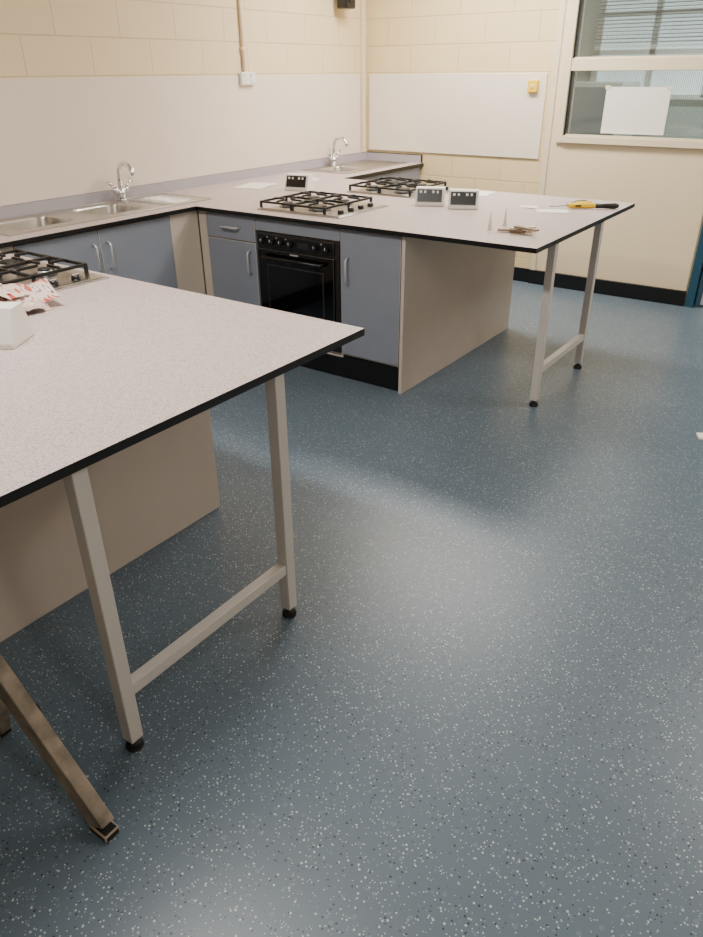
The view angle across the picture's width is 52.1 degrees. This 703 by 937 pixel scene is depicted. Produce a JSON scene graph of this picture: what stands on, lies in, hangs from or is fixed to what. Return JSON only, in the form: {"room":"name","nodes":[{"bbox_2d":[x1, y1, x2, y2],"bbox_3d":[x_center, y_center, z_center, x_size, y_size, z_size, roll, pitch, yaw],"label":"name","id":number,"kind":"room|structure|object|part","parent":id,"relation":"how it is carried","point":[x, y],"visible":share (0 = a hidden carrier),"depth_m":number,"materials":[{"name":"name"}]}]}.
{"room":"cooking classroom","nodes":[
{"label":"cooking classroom","id":0,"kind":"room"},
{"bbox_2d":[0,0,365,293],"bbox_3d":[-1.463,-2.246,4.580,0.150,2.750,11.729,18,34,30],"label":"wall","id":1,"kind":"structure","parent":0,"point":[39,38],"depth_m":4.66,"materials":[{"name":"beige paint"}]},
{"bbox_2d":[0,74,360,205],"bbox_3d":[-1.756,-1.891,4.140,0.008,0.626,6.380,18,34,30],"label":"panel","id":2,"kind":"object","parent":1,"relation":"attached to","point":[60,137],"visible":1,"depth_m":4.73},
{"bbox_2d":[239,72,255,84],"bbox_3d":[-0.753,-2.829,5.217,0.030,0.085,0.150,18,34,30],"label":"double socket","id":3,"kind":"object","parent":2,"relation":"attached to","point":[246,78],"visible":1,"depth_m":5.20,"materials":[{"name":"white plastic"}]},
{"bbox_2d":[238,0,245,71],"bbox_3d":[-0.778,-3.357,4.914,0.025,1.132,0.036,18,34,30],"label":"conduit","id":4,"kind":"object","parent":1,"relation":"attached to","point":[242,48],"visible":1,"depth_m":5.08,"materials":[{"name":"beige plastic"}]},
{"bbox_2d":[337,0,354,8],"bbox_3d":[-0.060,-3.778,5.718,0.155,0.208,0.130,18,34,30],"label":"loudspeaker","id":5,"kind":"object","parent":1,"relation":"attached to","point":[341,4],"visible":1,"depth_m":5.70,"materials":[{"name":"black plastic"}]},
{"bbox_2d":[361,0,365,151],"bbox_3d":[0.099,-3.679,6.156,0.027,1.783,0.040,18,34,30],"label":"conduit trunking","id":6,"kind":"object","parent":1,"relation":"attached to","point":[363,2],"visible":1,"depth_m":6.26,"materials":[{"name":"beige plastic"}]},
{"bbox_2d":[0,280,702,936],"bbox_3d":[1.145,-0.132,3.663,6.500,0.100,11.729,18,34,30],"label":"floor","id":7,"kind":"structure","parent":0,"point":[478,712],"depth_m":2.18,"materials":[{"name":"plastic"}]},
{"bbox_2d":[0,653,119,842],"bbox_3d":[-0.927,0.666,1.586,0.555,0.540,0.538,18,34,30],"label":"step stool","id":8,"kind":"object","parent":7,"relation":"on","point":[27,713],"visible":1,"depth_m":1.68,"materials":[{"name":"wood"}]},
{"bbox_2d":[0,254,364,752],"bbox_3d":[-1.292,-0.044,2.504,2.191,0.900,1.533,18,34,30],"label":"table","id":9,"kind":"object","parent":7,"relation":"on","point":[107,454],"depth_m":2.19,"materials":[{"name":"laminate"}]},
{"bbox_2d":[0,302,33,348],"bbox_3d":[-1.091,-0.437,2.164,0.195,0.114,0.144,1,29,3],"label":"box","id":10,"kind":"object","parent":9,"relation":"on","point":[16,328],"visible":1,"depth_m":2.13,"materials":[{"name":"white plastic"}]},
{"bbox_2d":[0,278,60,311],"bbox_3d":[-1.185,-0.588,2.471,0.279,0.078,0.291,18,34,30],"label":"pile","id":11,"kind":"object","parent":9,"relation":"on","point":[36,294],"visible":0.88,"depth_m":2.48,"materials":[{"name":"white paper"}]},
{"bbox_2d":[0,249,108,291],"bbox_3d":[-1.355,-0.762,2.817,0.600,0.055,0.510,18,34,30],"label":"gas hob","id":12,"kind":"object","parent":9,"relation":"in","point":[18,270],"visible":0.89,"depth_m":2.85,"materials":[{"name":"silver metal"}]},
{"bbox_3d":[-0.989,0.066,2.324,0.020,0.877,1.465,18,34,30],"label":"panel","id":13,"kind":"part","parent":9,"relation":"part of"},
{"bbox_3d":[-0.405,0.243,1.996,0.048,0.877,0.712,18,34,30],"label":"leg frame","id":14,"kind":"part","parent":9,"relation":"part of","materials":[{"name":"paint"}]},
{"bbox_2d":[0,254,364,507],"bbox_3d":[-1.295,-0.428,2.292,2.190,0.023,1.533,18,34,30],"label":"countertop","id":15,"kind":"structure","parent":9,"relation":"on","point":[117,362],"depth_m":2.01,"materials":[{"name":"laminate"}]},
{"bbox_2d":[0,151,423,294],"bbox_3d":[-1.638,-1.008,4.187,0.632,0.966,7.077,18,34,30],"label":"countertop","id":16,"kind":"structure","parent":7,"relation":"on","point":[162,246],"depth_m":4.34,"materials":[{"name":"laminate"}]},
{"bbox_2d":[0,193,211,235],"bbox_3d":[-1.494,-1.445,4.269,0.462,0.166,1.422,18,34,30],"label":"sink","id":17,"kind":"object","parent":16,"relation":"in","point":[24,224],"visible":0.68,"depth_m":4.20,"materials":[{"name":"silver metal"}]},
{"bbox_2d":[107,161,134,200],"bbox_3d":[-1.442,-1.794,4.488,0.172,0.236,0.190,-12,31,-21],"label":"mixer tap","id":18,"kind":"object","parent":16,"relation":"on","point":[121,189],"visible":1,"depth_m":4.51,"materials":[{"name":"silver metal"}]},
{"bbox_2d":[233,182,276,188],"bbox_3d":[-0.688,-2.027,5.150,0.220,0.004,0.300,10,31,18],"label":"paper sheet","id":19,"kind":"object","parent":16,"relation":"on","point":[253,185],"visible":1,"depth_m":5.15,"materials":[{"name":"white paper"}]},
{"bbox_2d":[326,136,347,165],"bbox_3d":[-0.138,-2.700,6.109,0.172,0.236,0.190,-12,31,-21],"label":"mixer tap","id":20,"kind":"object","parent":16,"relation":"on","point":[333,157],"visible":1,"depth_m":6.12,"materials":[{"name":"silver metal"}]},
{"bbox_2d":[301,159,408,173],"bbox_3d":[0.046,-2.515,6.184,0.462,0.166,0.942,18,34,30],"label":"sink","id":21,"kind":"object","parent":16,"relation":"in","point":[360,165],"visible":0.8,"depth_m":6.14,"materials":[{"name":"silver metal"}]},
{"bbox_2d":[196,178,634,406],"bbox_3d":[0.382,-1.215,4.600,2.211,0.900,1.539,18,34,30],"label":"countertop","id":22,"kind":"structure","parent":7,"relation":"on","point":[427,286],"depth_m":4.11,"materials":[{"name":"laminate"}]},
{"bbox_2d":[256,230,341,352],"bbox_3d":[-0.173,-1.137,4.406,0.598,0.635,0.610,18,34,30],"label":"built-in oven","id":23,"kind":"object","parent":22,"relation":"on","point":[301,275],"visible":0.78,"depth_m":4.15,"materials":[{"name":"metal"}]},
{"bbox_2d":[285,173,314,190],"bbox_3d":[-0.358,-1.971,4.944,0.172,0.101,0.128,11,31,20],"label":"box","id":24,"kind":"object","parent":22,"relation":"on","point":[293,181],"visible":1,"depth_m":4.90,"materials":[{"name":"white plastic"}]},
{"bbox_2d":[257,191,388,218],"bbox_3d":[-0.168,-1.586,4.293,0.600,0.055,0.510,18,34,30],"label":"gas hob","id":25,"kind":"object","parent":22,"relation":"in","point":[338,208],"visible":1,"depth_m":4.23,"materials":[{"name":"silver metal"}]},
{"bbox_2d":[347,177,458,198],"bbox_3d":[0.359,-1.909,4.871,0.600,0.055,0.510,18,34,30],"label":"gas hob","id":26,"kind":"object","parent":22,"relation":"in","point":[387,187],"visible":0.73,"depth_m":4.83,"materials":[{"name":"silver metal"}]},
{"bbox_2d":[415,186,444,206],"bbox_3d":[0.478,-1.651,4.353,0.172,0.101,0.128,5,29,10],"label":"box","id":27,"kind":"object","parent":22,"relation":"on","point":[425,195],"visible":1,"depth_m":4.31,"materials":[{"name":"white plastic"}]},
{"bbox_3d":[0.689,-1.099,4.410,0.020,0.877,1.456,18,34,30],"label":"panel","id":28,"kind":"part","parent":22,"relation":"part of","materials":[{"name":"beige wood"}]},
{"bbox_2d":[448,189,478,209],"bbox_3d":[0.663,-1.595,4.249,0.172,0.101,0.128,5,29,10],"label":"box","id":29,"kind":"object","parent":22,"relation":"on","point":[458,198],"visible":1,"depth_m":4.20,"materials":[{"name":"white plastic"}]},
{"bbox_2d":[479,191,494,195],"bbox_3d":[0.847,-1.822,4.758,0.160,0.003,0.200,15,32,26],"label":"paper sheet","id":30,"kind":"object","parent":22,"relation":"on","point":[481,193],"visible":0.49,"depth_m":4.74,"materials":[{"name":"white paper"}]},
{"bbox_2d":[487,210,491,229],"bbox_3d":[0.708,-1.269,3.667,0.024,0.093,0.024,18,34,30],"label":"sealant nozzle","id":31,"kind":"object","parent":22,"relation":"on","point":[489,227],"visible":1,"depth_m":3.67,"materials":[{"name":"white plastic"}]},
{"bbox_2d":[502,207,506,225],"bbox_3d":[0.805,-1.319,3.757,0.024,0.093,0.024,18,34,30],"label":"sealant nozzle","id":32,"kind":"object","parent":22,"relation":"on","point":[505,216],"visible":1,"depth_m":3.76,"materials":[{"name":"white plastic"}]},
{"bbox_2d":[510,230,532,234],"bbox_3d":[0.848,-1.185,3.602,0.110,0.004,0.140,3,29,6],"label":"sheet","id":33,"kind":"object","parent":22,"relation":"on","point":[527,232],"visible":0.65,"depth_m":3.57,"materials":[{"name":"white paper"}]},
{"bbox_2d":[497,225,538,231],"bbox_3d":[0.853,-1.203,3.601,0.221,0.027,0.146,18,34,30],"label":"wood offcuts","id":34,"kind":"object","parent":33,"relation":"on","point":[517,228],"visible":1,"depth_m":3.58,"materials":[{"name":"wood"}]},
{"bbox_2d":[536,209,569,212],"bbox_3d":[1.157,-1.483,4.138,0.180,0.004,0.120,3,29,6],"label":"note card","id":35,"kind":"object","parent":22,"relation":"on","point":[537,210],"visible":1,"depth_m":4.12,"materials":[{"name":"paper"}]},
{"bbox_3d":[1.195,-0.868,3.984,0.048,0.877,0.738,18,34,30],"label":"leg frame","id":36,"kind":"part","parent":22,"relation":"part of","materials":[{"name":"paint"}]},
{"bbox_2d":[567,200,591,203],"bbox_3d":[1.358,-1.593,4.315,0.160,0.024,0.066,-13,31,-21],"label":"note card","id":37,"kind":"object","parent":22,"relation":"on","point":[576,201],"visible":0.46,"depth_m":4.31,"materials":[{"name":"white paper"}]},
{"bbox_2d":[550,202,618,208],"bbox_3d":[1.358,-1.535,4.198,0.390,0.033,0.036,3,29,6],"label":"utility knife","id":38,"kind":"object","parent":22,"relation":"on","point":[582,204],"visible":1,"depth_m":4.18,"materials":[{"name":"yellow plastic"}]},
{"bbox_2d":[569,81,639,135],"bbox_3d":[2.460,-3.431,7.963,1.000,1.500,0.640,18,34,30],"label":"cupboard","id":39,"kind":"object","parent":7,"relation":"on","point":[587,82],"visible":0.12,"depth_m":7.41,"materials":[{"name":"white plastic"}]},
{"bbox_2d":[696,432,702,439],"bbox_3d":[1.776,-0.157,3.583,0.100,0.012,0.070,6,29,11],"label":"paper scrap","id":40,"kind":"object","parent":7,"relation":"on","point":[699,435],"visible":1,"depth_m":3.58,"materials":[{"name":"white paper"}]},
{"bbox_2d":[366,0,702,306],"bbox_3d":[2.701,-2.467,4.920,6.200,2.750,0.120,18,34,30],"label":"wall","id":41,"kind":"structure","parent":0,"point":[403,36],"depth_m":5.86,"materials":[{"name":"beige paint"}]},
{"bbox_2d":[368,73,547,158],"bbox_3d":[0.816,-2.968,6.034,1.643,0.607,0.054,18,34,30],"label":"whiteboard","id":42,"kind":"object","parent":41,"relation":"attached to","point":[476,114],"depth_m":6.00,"materials":[{"name":"white plastic"}]},
{"bbox_3d":[1.403,-2.955,5.560,0.080,0.085,0.042,18,34,30],"label":"emergency button","id":43,"kind":"part","parent":42,"relation":"part of","materials":[{"name":"yellow plastic"}]},
{"bbox_2d":[530,0,566,269],"bbox_3d":[1.546,-2.810,5.558,0.047,2.750,0.022,18,34,30],"label":"trim","id":44,"kind":"structure","parent":41,"relation":"attached to","point":[562,6],"depth_m":5.54,"materials":[{"name":"beige"}]},
{"bbox_2d":[513,267,686,305],"bbox_3d":[2.928,-1.195,5.340,5.560,0.115,0.034,18,34,30],"label":"baseboard","id":45,"kind":"structure","parent":41,"relation":"attached to","point":[566,281],"depth_m":5.83,"materials":[{"name":"black plastic"}]},
{"bbox_2d":[536,0,702,290],"bbox_3d":[2.070,-2.639,5.242,1.223,2.750,0.008,18,34,30],"label":"wall panel","id":46,"kind":"object","parent":41,"relation":"attached to","point":[653,242],"depth_m":5.53,"materials":[{"name":"beige paint"}]},
{"bbox_2d":[555,0,702,148],"bbox_3d":[2.102,-2.958,5.079,1.170,1.235,0.130,18,34,30],"label":"window","id":47,"kind":"structure","parent":41,"relation":"in","point":[573,64],"depth_m":5.20,"materials":[{"name":"beige"}]},
{"bbox_2d":[600,85,673,134],"bbox_3d":[2.077,-2.625,5.268,0.480,0.320,0.004,18,34,30],"label":"poster","id":48,"kind":"object","parent":47,"relation":"attached to","point":[627,110],"visible":1,"depth_m":5.26,"materials":[{"name":"paper"}]},
{"bbox_2d":[684,224,702,307],"bbox_3d":[3.006,-2.064,4.859,0.980,2.100,0.139,18,34,30],"label":"door","id":49,"kind":"structure","parent":41,"relation":"in","point":[695,278],"depth_m":5.46,"materials":[{"name":"blue paint"}]},
{"bbox_2d":[576,0,702,138],"bbox_3d":[4.463,-3.690,7.110,6.200,2.750,0.150,18,34,30],"label":"wall","id":50,"kind":"structure","parent":0,"point":[671,104],"depth_m":7.76,"materials":[{"name":"beige paint"}]},
{"bbox_2d":[590,0,702,99],"bbox_3d":[4.141,-4.183,6.915,3.600,1.145,0.095,18,34,30],"label":"window blind","id":51,"kind":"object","parent":50,"relation":"in","point":[688,2],"depth_m":7.55,"materials":[{"name":"white plastic"}]}
]}

